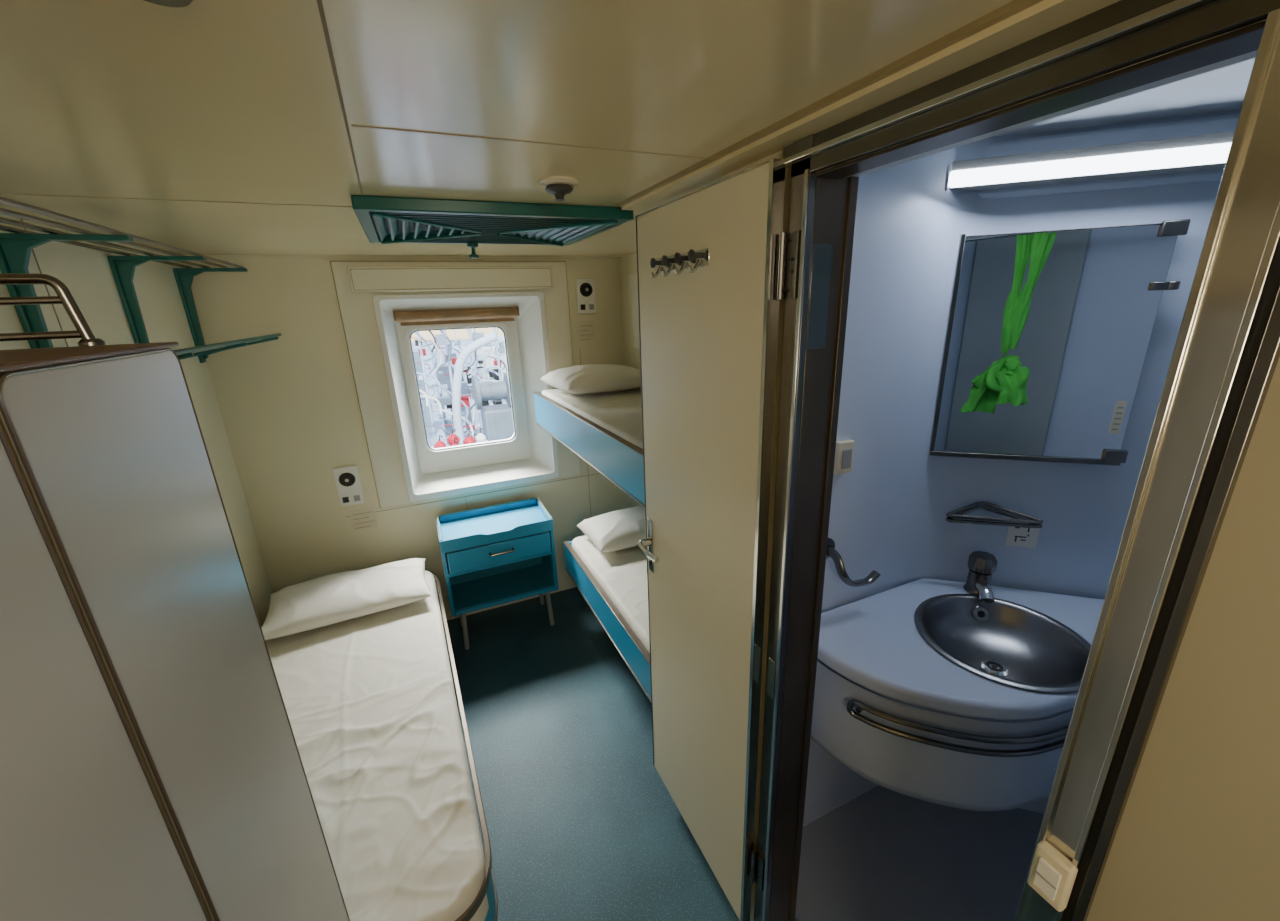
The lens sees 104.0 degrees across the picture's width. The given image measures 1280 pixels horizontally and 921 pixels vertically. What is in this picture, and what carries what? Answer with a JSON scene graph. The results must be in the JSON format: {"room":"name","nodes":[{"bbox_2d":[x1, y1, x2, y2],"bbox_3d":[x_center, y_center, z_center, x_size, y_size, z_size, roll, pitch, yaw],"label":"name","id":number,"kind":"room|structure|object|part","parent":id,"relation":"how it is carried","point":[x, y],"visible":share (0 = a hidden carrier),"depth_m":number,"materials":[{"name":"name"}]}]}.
{"room":"ship cabin","nodes":[
{"label":"ship cabin","id":0,"kind":"room"},
{"bbox_2d":[0,214,272,627],"bbox_3d":[-1.146,0.599,0.685,0.050,2.105,4.430,-9,19,-23],"label":"wall","id":1,"kind":"structure","parent":0,"point":[87,274],"depth_m":1.84,"materials":[{"name":"beige paint"}]},
{"bbox_2d":[21,219,68,346],"bbox_3d":[-1.527,0.364,1.565,0.002,2.055,0.003,-9,19,-23],"label":"trim","id":2,"kind":"structure","parent":1,"relation":"attached to","point":[21,219],"depth_m":1.31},
{"bbox_2d":[0,197,281,362],"bbox_3d":[-1.324,-0.349,1.202,0.309,0.399,2.370,-9,19,-23],"label":"luggage rack","id":3,"kind":"object","parent":1,"relation":"attached to","point":[16,247],"visible":0.66,"depth_m":1.36,"materials":[{"name":"teal metal"}]},
{"bbox_3d":[-1.426,-0.516,1.099,0.011,0.012,2.360,-9,19,-23],"label":"rail","id":4,"kind":"part","parent":3,"relation":"part of","materials":[{"name":"metal"}]},
{"bbox_3d":[-1.372,-0.526,1.121,0.011,0.012,2.360,-9,19,-23],"label":"rail","id":5,"kind":"part","parent":3,"relation":"part of","materials":[{"name":"metal"}]},
{"bbox_3d":[-1.317,-0.535,1.145,0.011,0.012,2.360,-9,19,-23],"label":"rail","id":6,"kind":"part","parent":3,"relation":"part of","materials":[{"name":"metal"}]},
{"bbox_3d":[-1.262,-0.544,1.167,0.011,0.012,2.360,-9,19,-23],"label":"rail","id":7,"kind":"part","parent":3,"relation":"part of","materials":[{"name":"metal"}]},
{"bbox_3d":[-1.310,-0.356,1.550,0.013,0.014,1.770,-9,19,-23],"label":"rail","id":8,"kind":"part","parent":3,"relation":"part of","materials":[{"name":"teal metal"}]},
{"bbox_3d":[-1.359,-0.337,1.532,0.010,0.011,1.770,-9,19,-23],"label":"rail","id":9,"kind":"part","parent":3,"relation":"part of","materials":[{"name":"metal"}]},
{"bbox_2d":[0,193,350,206],"bbox_3d":[-1.071,-0.599,1.151,0.807,0.002,0.003,-9,19,-23],"label":"trim","id":10,"kind":"structure","parent":1,"relation":"attached to","point":[0,193],"depth_m":1.14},
{"bbox_2d":[178,255,629,621],"bbox_3d":[-1.028,-0.057,2.856,2.027,2.055,0.132,-9,19,-23],"label":"wall","id":11,"kind":"structure","parent":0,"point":[289,405],"depth_m":2.51,"materials":[{"name":"beige paint"}]},
{"bbox_2d":[332,465,363,506],"bbox_3d":[-1.516,0.129,2.604,0.110,0.210,0.028,-9,19,-23],"label":"control panel","id":12,"kind":"object","parent":11,"relation":"attached to","point":[347,480],"visible":1,"depth_m":2.59,"materials":[{"name":"white paint"}]},
{"bbox_2d":[342,497,348,502],"bbox_3d":[-1.539,0.206,2.616,0.028,0.030,0.004,-9,19,-23],"label":"switch","id":13,"kind":"object","parent":12,"relation":"attached to","point":[344,499],"depth_m":2.61,"materials":[{"name":"black plastic"}]},
{"bbox_2d":[339,473,355,486],"bbox_3d":[-1.518,0.101,2.590,0.076,0.076,0.012,-9,19,-23],"label":"socket","id":14,"kind":"object","parent":12,"relation":"attached to","point":[345,479],"depth_m":2.59,"materials":[{"name":"black plastic"}]},
{"bbox_2d":[353,495,359,500],"bbox_3d":[-1.492,0.198,2.636,0.028,0.030,0.004,-9,19,-23],"label":"switch","id":15,"kind":"object","parent":12,"relation":"attached to","point":[355,497],"depth_m":2.63,"materials":[{"name":"grey plastic"}]},
{"bbox_2d":[349,506,377,529],"bbox_3d":[-1.485,0.311,2.687,0.120,0.115,0.004,-9,19,-23],"label":"notice","id":16,"kind":"object","parent":11,"relation":"attached to","point":[361,518],"visible":1,"depth_m":2.69,"materials":[{"name":"paper"}]},
{"bbox_2d":[347,266,553,292],"bbox_3d":[-0.926,-0.927,2.550,0.980,0.115,0.032,-9,19,-23],"label":"wall panel","id":17,"kind":"object","parent":11,"relation":"attached to","point":[440,278],"visible":1,"depth_m":2.52,"materials":[{"name":"beige plastic"}]},
{"bbox_2d":[393,307,519,325],"bbox_3d":[-0.964,-0.770,2.664,0.630,0.075,0.061,-9,19,-23],"label":"roller blind","id":18,"kind":"object","parent":11,"relation":"attached to","point":[447,316],"visible":0.97,"depth_m":2.64,"materials":[{"name":"brown wood"}]},
{"bbox_2d":[330,261,590,511],"bbox_3d":[-0.920,-0.293,2.853,1.600,2.100,0.204,-9,19,-23],"label":"window","id":19,"kind":"structure","parent":11,"relation":"attached to","point":[528,451],"depth_m":2.74,"materials":[{"name":"white paint"}]},
{"bbox_3d":[-0.948,-0.357,2.894,1.600,2.000,0.075,-9,19,-23],"label":"frame","id":20,"kind":"part","parent":19,"relation":"part of","materials":[{"name":"white paint"}]},
{"bbox_2d":[576,278,595,313],"bbox_3d":[-0.305,-0.940,2.857,0.110,0.190,0.028,-9,19,-23],"label":"control panel","id":21,"kind":"object","parent":11,"relation":"attached to","point":[585,287],"visible":1,"depth_m":2.86,"materials":[{"name":"white paint"}]},
{"bbox_2d":[580,283,591,296],"bbox_3d":[-0.304,-0.971,2.843,0.076,0.076,0.012,-9,19,-23],"label":"socket","id":22,"kind":"object","parent":21,"relation":"attached to","point":[585,288],"depth_m":2.84,"materials":[{"name":"black plastic"}]},
{"bbox_2d":[589,304,593,309],"bbox_3d":[-0.279,-0.886,2.885,0.028,0.030,0.004,-9,19,-23],"label":"switch","id":23,"kind":"object","parent":21,"relation":"attached to","point":[591,306],"depth_m":2.88,"materials":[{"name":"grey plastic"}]},
{"bbox_2d":[578,320,594,340],"bbox_3d":[-0.313,-0.760,2.921,0.100,0.110,0.004,-9,19,-23],"label":"notice","id":24,"kind":"object","parent":11,"relation":"attached to","point":[586,330],"visible":1,"depth_m":2.92,"materials":[{"name":"paper"}]},
{"bbox_2d":[533,387,644,507],"bbox_3d":[0.014,-0.124,2.194,0.521,0.213,1.828,-10,19,-24],"label":"bunk","id":25,"kind":"object","parent":11,"relation":"attached to","point":[604,429],"visible":0.36,"depth_m":2.11,"materials":[{"name":"blue paint"}]},
{"bbox_2d":[540,364,640,393],"bbox_3d":[-0.235,-0.450,2.662,0.480,0.124,0.460,-11,19,-26],"label":"pillow","id":26,"kind":"object","parent":25,"relation":"on","point":[588,378],"visible":1,"depth_m":2.50,"materials":[{"name":"fabric"}]},
{"bbox_3d":[0.022,-0.143,2.193,0.482,0.177,1.760,-10,19,-24],"label":"mattress","id":27,"kind":"part","parent":25,"relation":"part of","materials":[{"name":"fabric"}]},
{"bbox_2d":[0,0,1012,256],"bbox_3d":[-0.234,-0.539,0.777,2.127,0.050,4.430,-9,19,-23],"label":"ceiling","id":28,"kind":"structure","parent":0,"point":[201,100],"depth_m":0.65,"materials":[{"name":"beige paint"}]},
{"bbox_2d":[144,0,192,6],"bbox_3d":[-0.394,-0.386,0.404,0.054,0.011,0.054,-9,19,-23],"label":"smoke detector","id":29,"kind":"object","parent":28,"relation":"attached to","point":[169,3],"visible":1,"depth_m":0.42,"materials":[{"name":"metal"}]},
{"bbox_2d":[317,0,375,255],"bbox_3d":[-0.363,-0.451,0.600,0.004,0.002,4.182,-10,19,-24],"label":"trim","id":30,"kind":"structure","parent":28,"relation":"attached to","point":[319,2],"depth_m":0.58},
{"bbox_2d":[350,195,633,257],"bbox_3d":[-0.477,-0.716,1.594,0.720,0.082,0.650,-9,19,-23],"label":"ceiling vent","id":31,"kind":"object","parent":28,"relation":"in","point":[384,220],"visible":0.96,"depth_m":1.42,"materials":[{"name":"teal metal"}]},
{"bbox_3d":[-0.616,-0.775,1.849,0.040,0.052,0.040,-9,19,-23],"label":"control knob","id":32,"kind":"part","parent":31,"relation":"part of","materials":[{"name":"teal paint"}]},
{"bbox_2d":[351,124,706,158],"bbox_3d":[-0.143,-0.538,0.851,0.615,0.002,0.003,-9,19,-23],"label":"trim","id":33,"kind":"structure","parent":28,"relation":"attached to","point":[351,124],"depth_m":0.82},
{"bbox_2d":[538,176,578,201],"bbox_3d":[-0.179,-0.598,1.106,0.088,0.045,0.088,-9,19,-23],"label":"sprinkler","id":34,"kind":"object","parent":28,"relation":"attached to","point":[559,186],"visible":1,"depth_m":1.08,"materials":[{"name":"metal"}]},
{"bbox_2d":[620,253,640,507],"bbox_3d":[0.274,-0.013,2.487,0.050,2.105,2.130,-9,19,-23],"label":"wall","id":35,"kind":"structure","parent":0,"point":[628,263],"depth_m":2.91,"materials":[{"name":"beige paint"}]},
{"bbox_2d":[628,273,639,348],"bbox_3d":[-0.017,-0.826,2.779,0.010,0.400,0.200,-9,19,-23],"label":"wall panel","id":36,"kind":"object","parent":35,"relation":"attached to","point":[632,278],"visible":0.56,"depth_m":2.80,"materials":[{"name":"beige paint"}]},
{"bbox_2d":[443,587,1043,920],"bbox_3d":[0.187,1.416,1.554,2.897,0.060,4.430,-9,19,-23],"label":"floor","id":37,"kind":"structure","parent":0,"point":[582,823],"depth_m":1.79,"materials":[{"name":"plastic"}]},
{"bbox_2d":[0,273,349,920],"bbox_3d":[-0.697,0.777,0.493,0.561,1.851,0.733,-9,19,-23],"label":"wardrobe","id":38,"kind":"object","parent":37,"relation":"on","point":[152,769],"depth_m":0.49,"materials":[{"name":"laminate"}]},
{"bbox_3d":[-0.886,-0.150,0.523,0.472,0.088,0.024,-9,19,-23],"label":"guard rail","id":39,"kind":"part","parent":38,"relation":"part of","materials":[{"name":"silver metal"}]},
{"bbox_3d":[-0.379,0.791,0.447,0.015,1.680,0.363,-9,19,-23],"label":"door","id":40,"kind":"part","parent":38,"relation":"part of","materials":[{"name":"laminate"}]},
{"bbox_2d":[265,571,497,920],"bbox_3d":[-1.069,1.070,1.902,0.756,0.476,1.862,-10,19,-24],"label":"bed","id":41,"kind":"object","parent":37,"relation":"on","point":[370,702],"visible":0.59,"depth_m":1.56,"materials":[{"name":"white fabric"}]},
{"bbox_2d":[261,558,432,639],"bbox_3d":[-1.382,0.623,2.383,0.700,0.112,0.420,-10,19,-25],"label":"pillow","id":42,"kind":"object","parent":41,"relation":"on","point":[334,598],"visible":0.99,"depth_m":2.29,"materials":[{"name":"fabric"}]},
{"bbox_2d":[436,497,558,649],"bbox_3d":[-0.793,0.643,2.851,0.583,0.708,0.356,-9,19,-23],"label":"nightstand","id":43,"kind":"object","parent":37,"relation":"on","point":[498,554],"visible":1,"depth_m":2.76,"materials":[{"name":"blue paint"},{"name":"metal"}]},
{"bbox_3d":[-0.958,0.928,2.741,0.036,0.241,0.026,-9,19,-23],"label":"leg","id":44,"kind":"part","parent":43,"relation":"part of","materials":[{"name":"grey plastic"}]},
{"bbox_3d":[-0.794,0.455,2.781,0.533,0.117,0.280,-9,19,-23],"label":"drawer","id":45,"kind":"part","parent":43,"relation":"part of","materials":[{"name":"blue paint"}]},
{"bbox_2d":[445,553,554,610],"bbox_3d":[-0.801,0.624,2.865,0.547,0.210,0.284,-9,19,-23],"label":"open shelf","id":46,"kind":"object","parent":43,"relation":"attached to","point":[484,587],"depth_m":2.87,"materials":[{"name":"blue paint"}]},
{"bbox_3d":[-0.731,0.485,2.647,0.131,0.017,0.029,-9,19,-23],"label":"handle","id":47,"kind":"part","parent":43,"relation":"part of","materials":[{"name":"metal"}]},
{"bbox_3d":[-0.626,0.794,3.132,0.036,0.241,0.026,-9,19,-23],"label":"leg","id":48,"kind":"part","parent":43,"relation":"part of","materials":[{"name":"grey plastic"}]},
{"bbox_3d":[-0.527,0.856,2.922,0.036,0.241,0.026,-9,19,-23],"label":"leg","id":49,"kind":"part","parent":43,"relation":"part of","materials":[{"name":"grey plastic"}]},
{"bbox_2d":[563,535,650,701],"bbox_3d":[0.127,0.844,2.353,0.531,0.559,1.518,-10,19,-23],"label":"bunk","id":50,"kind":"object","parent":37,"relation":"on","point":[614,585],"visible":0.27,"depth_m":2.32,"materials":[{"name":"metal"}]},
{"bbox_3d":[0.130,0.662,2.301,0.492,0.181,1.450,-10,19,-23],"label":"mattress","id":51,"kind":"part","parent":50,"relation":"part of","materials":[{"name":"fabric"}]},
{"bbox_2d":[577,506,645,551],"bbox_3d":[-0.067,0.355,2.739,0.481,0.126,0.374,-9,19,-23],"label":"pillow","id":52,"kind":"object","parent":50,"relation":"on","point":[617,530],"visible":0.74,"depth_m":2.62,"materials":[{"name":"fabric"}]},
{"bbox_2d":[803,109,1240,826],"bbox_3d":[1.104,0.390,0.994,1.256,2.170,1.340,-9,19,-23],"label":"wall","id":53,"kind":"structure","parent":0,"point":[888,513],"depth_m":1.41,"materials":[{"name":"grey paint"}]},
{"bbox_2d":[833,439,854,474],"bbox_3d":[0.554,-0.009,1.360,0.055,0.090,0.027,-9,19,-23],"label":"light switch","id":54,"kind":"object","parent":53,"relation":"attached to","point":[844,451],"visible":0.91,"depth_m":1.35,"materials":[{"name":"plastic"}]},
{"bbox_2d":[826,538,879,586],"bbox_3d":[0.599,0.291,1.433,0.169,0.136,0.092,-9,19,-23],"label":"paper holder","id":55,"kind":"object","parent":53,"relation":"attached to","point":[873,576],"visible":0.88,"depth_m":1.41,"materials":[{"name":"metal"}]},
{"bbox_2d":[618,0,1119,210],"bbox_3d":[0.511,-0.364,0.247,0.060,0.016,2.600,-9,19,-23],"label":"trim","id":56,"kind":"structure","parent":53,"relation":"attached to","point":[1045,16],"depth_m":0.61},
{"bbox_2d":[811,578,1103,810],"bbox_3d":[1.041,0.623,1.462,1.195,0.350,0.541,-5,18,-10],"label":"vanity unit","id":57,"kind":"object","parent":53,"relation":"attached to","point":[875,642],"depth_m":1.25,"materials":[{"name":"white plastic"}]},
{"bbox_2d":[847,699,1068,756],"bbox_3d":[0.796,0.644,1.194,0.556,0.052,0.104,1,18,9],"label":"towel rail","id":58,"kind":"object","parent":57,"relation":"attached to","point":[860,706],"visible":0.84,"depth_m":1.16,"materials":[{"name":"metal"}]},
{"bbox_2d":[817,578,1103,719],"bbox_3d":[1.036,0.478,1.416,1.186,0.045,0.540,-5,18,-10],"label":"countertop","id":59,"kind":"structure","parent":57,"relation":"on","point":[875,641],"depth_m":1.31,"materials":[{"name":"white plastic"}]},
{"bbox_2d":[963,551,997,602],"bbox_3d":[1.037,0.356,1.522,0.074,0.124,0.137,8,20,30],"label":"faucet","id":60,"kind":"object","parent":57,"relation":"on","point":[981,564],"visible":1,"depth_m":1.52,"materials":[{"name":"metal"}]},
{"bbox_3d":[1.052,0.313,1.537,0.073,0.052,0.074,-9,19,-23],"label":"knob","id":61,"kind":"part","parent":60,"relation":"part of","materials":[{"name":"metal"}]},
{"bbox_3d":[1.039,0.393,1.512,0.035,0.049,0.104,4,18,18],"label":"spout","id":62,"kind":"part","parent":60,"relation":"part of","materials":[{"name":"silver metal"}]},
{"bbox_2d":[914,594,1090,693],"bbox_3d":[0.974,0.521,1.361,0.412,0.110,0.412,-9,19,-23],"label":"basin","id":63,"kind":"object","parent":57,"relation":"in","point":[1001,641],"visible":0.84,"depth_m":1.42,"materials":[{"name":"metal"}]},
{"bbox_2d":[945,502,1042,527],"bbox_3d":[1.064,0.162,1.520,0.258,0.053,0.070,2,18,12],"label":"soap holder","id":64,"kind":"object","parent":53,"relation":"attached to","point":[959,515],"visible":1,"depth_m":1.50,"materials":[{"name":"metal"}]},
{"bbox_2d":[720,19,1279,920],"bbox_3d":[0.697,0.595,0.332,0.055,2.200,2.300,-9,19,-23],"label":"doorway","id":65,"kind":"structure","parent":53,"relation":"in","point":[1197,838],"depth_m":0.48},
{"bbox_2d":[636,158,800,920],"bbox_3d":[0.136,0.333,1.344,0.084,1.895,0.612,-9,19,-23],"label":"door","id":66,"kind":"structure","parent":65,"relation":"attached to","point":[708,336],"depth_m":1.22,"materials":[{"name":"metal"}]},
{"bbox_3d":[0.030,0.273,1.525,0.047,0.026,0.124,-9,19,-23],"label":"lever","id":67,"kind":"part","parent":66,"relation":"part of","materials":[{"name":"silver metal"}]},
{"bbox_3d":[0.035,0.269,1.583,0.005,0.180,0.030,-9,19,-23],"label":"handle plate","id":68,"kind":"part","parent":66,"relation":"part of","materials":[{"name":"metal"}]},
{"bbox_3d":[0.078,-0.452,1.156,0.034,0.048,0.260,-9,19,-23],"label":"coat hook rail","id":69,"kind":"part","parent":66,"relation":"part of","materials":[{"name":"metal"}]},
{"bbox_2d":[753,0,1279,920],"bbox_3d":[0.447,0.444,0.893,0.120,2.170,0.636,-9,19,-23],"label":"door frame","id":70,"kind":"structure","parent":53,"relation":"attached to","point":[1226,353],"depth_m":0.53,"materials":[{"name":"metal"}]},
{"bbox_2d":[1005,522,1039,547],"bbox_3d":[1.182,0.231,1.545,0.080,0.080,0.003,4,18,18],"label":"sticker","id":71,"kind":"object","parent":53,"relation":"attached to","point":[1016,536],"visible":0.76,"depth_m":1.55,"materials":[{"name":"white paper"}]},
{"bbox_2d":[1027,841,1077,911],"bbox_3d":[0.509,0.516,0.620,0.022,0.072,0.039,-9,19,-23],"label":"light switch","id":72,"kind":"object","parent":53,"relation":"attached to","point":[1052,875],"visible":1,"depth_m":0.61,"materials":[{"name":"plastic"}]},
{"bbox_2d":[929,219,1190,465],"bbox_3d":[1.108,-0.301,1.372,0.486,0.618,0.057,4,18,19],"label":"wall mirror","id":73,"kind":"object","parent":53,"relation":"attached to","point":[1049,330],"visible":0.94,"depth_m":1.35,"materials":[{"name":"clear glass"}]},
{"bbox_2d":[1109,401,1126,433],"bbox_3d":[1.291,-0.116,1.351,0.022,0.090,0.002,4,18,18],"label":"sticker","id":74,"kind":"object","parent":73,"relation":"attached to","point":[1120,406],"visible":1,"depth_m":1.35,"materials":[{"name":"paper"}]},
{"bbox_2d":[945,131,1234,190],"bbox_3d":[1.098,-0.713,1.203,0.728,0.070,0.072,4,18,18],"label":"lamp","id":75,"kind":"object","parent":53,"relation":"attached to","point":[1206,151],"visible":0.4,"depth_m":1.19,"materials":[{"name":"grey plastic"},{"name":"glowing white plastic diffuser"}]},
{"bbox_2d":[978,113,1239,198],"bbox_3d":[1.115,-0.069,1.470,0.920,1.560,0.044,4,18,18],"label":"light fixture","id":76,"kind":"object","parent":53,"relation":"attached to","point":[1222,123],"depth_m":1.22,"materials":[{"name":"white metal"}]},
{"bbox_2d":[996,58,1254,135],"bbox_3d":[1.110,-0.680,0.692,1.440,0.050,1.550,-9,19,-23],"label":"ceiling","id":77,"kind":"structure","parent":0,"point":[1221,89],"depth_m":1.09,"materials":[{"name":"paint"}]},
{"label":"outside","id":78,"kind":"structure","parent":0,"visible":0},
{"bbox_2d":[411,339,480,446],"bbox_3d":[-7.568,-4.396,22.767,45.000,0.100,41.700,-9,19,-23],"label":"floor","id":79,"kind":"structure","parent":78,"point":[439,422],"depth_m":15.03,"materials":[{"name":"metal"}]},
{"bbox_2d":[413,351,433,437],"bbox_3d":[-4.210,-1.412,9.310,0.434,2.005,0.330,-9,19,-23],"label":"tall cabinet","id":80,"kind":"object","parent":79,"relation":"on","point":[417,358],"visible":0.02,"depth_m":9.27,"materials":[{"name":"grey metal"}]},
{"bbox_2d":[435,347,453,444],"bbox_3d":[-3.210,-1.067,8.376,0.250,1.836,0.330,-9,19,-23],"label":"tall cabinet","id":81,"kind":"object","parent":79,"relation":"on","point":[445,380],"visible":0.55,"depth_m":8.20,"materials":[{"name":"white metal"}]},
{"bbox_2d":[431,346,474,405],"bbox_3d":[-4.670,-2.110,12.612,0.900,1.400,1.020,-9,19,-23],"label":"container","id":82,"kind":"object","parent":79,"relation":"on","point":[465,377],"visible":0.14,"depth_m":12.19,"materials":[{"name":"metal"}]},
{"bbox_2d":[411,327,506,446],"bbox_3d":[-2.285,-0.761,6.480,1.697,2.321,2.221,-9,19,-23],"label":"rigging","id":83,"kind":"object","parent":79,"relation":"on","point":[479,355],"visible":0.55,"depth_m":5.94,"materials":[{"name":"grey metal"}]},
{"bbox_2d":[461,381,471,430],"bbox_3d":[-3.594,-1.260,9.855,0.394,1.350,0.330,-9,19,-23],"label":"cabinet","id":84,"kind":"object","parent":79,"relation":"on","point":[464,383],"visible":0.05,"depth_m":9.83,"materials":[{"name":"white metal"}]},
{"bbox_2d":[452,332,513,442],"bbox_3d":[-1.551,-0.219,5.058,0.581,2.087,0.370,-9,19,-23],"label":"winch","id":85,"kind":"object","parent":79,"relation":"on","point":[497,420],"visible":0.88,"depth_m":4.88,"materials":[{"name":"grey paint"}]},
{"bbox_2d":[480,345,493,382],"bbox_3d":[-2.905,-1.509,9.959,0.387,1.716,0.330,-9,19,-23],"label":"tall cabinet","id":86,"kind":"object","parent":79,"relation":"on","point":[483,373],"visible":0.02,"depth_m":9.74,"materials":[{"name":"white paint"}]},
{"bbox_2d":[479,336,503,382],"bbox_3d":[-3.945,-2.933,14.997,1.600,1.500,1.020,-9,19,-23],"label":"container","id":87,"kind":"object","parent":79,"relation":"on","point":[499,338],"visible":0.02,"depth_m":14.36,"materials":[{"name":"metal"}]},
{"bbox_2d":[481,328,506,404],"bbox_3d":[-2.352,-1.246,8.407,0.408,2.103,0.330,-9,19,-23],"label":"tall cabinet","id":88,"kind":"object","parent":79,"relation":"on","point":[489,361],"visible":0.18,"depth_m":8.16,"materials":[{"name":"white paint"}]},
{"bbox_3d":[-1.552,0.432,4.563,0.500,1.140,0.370,-9,19,-23],"label":"locker","id":89,"kind":"object","parent":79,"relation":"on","visible":0},
{"bbox_2d":[434,435,446,447],"bbox_3d":[-1.702,-0.144,4.248,0.100,0.156,0.100,-9,19,-23],"label":"buoy","id":90,"kind":"object","parent":89,"relation":"on","point":[439,444],"visible":0.73,"depth_m":4.22,"materials":[{"name":"red paint"}]},
{"bbox_2d":[447,429,459,445],"bbox_3d":[-1.654,-0.206,4.424,0.110,0.166,0.110,-9,19,-23],"label":"buoy","id":91,"kind":"object","parent":89,"relation":"on","point":[450,439],"visible":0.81,"depth_m":4.40,"materials":[{"name":"red paint"}]},
{"bbox_2d":[463,430,475,444],"bbox_3d":[-1.479,-0.182,4.330,0.110,0.166,0.110,-9,19,-23],"label":"buoy","id":92,"kind":"object","parent":89,"relation":"on","point":[468,440],"visible":0.74,"depth_m":4.30,"materials":[{"name":"red paint"}]},
{"bbox_2d":[476,428,485,442],"bbox_3d":[-1.436,-0.226,4.497,0.090,0.146,0.090,-9,19,-23],"label":"buoy","id":93,"kind":"object","parent":89,"relation":"on","point":[480,437],"visible":0.92,"depth_m":4.48,"materials":[{"name":"white paint"}]}
]}

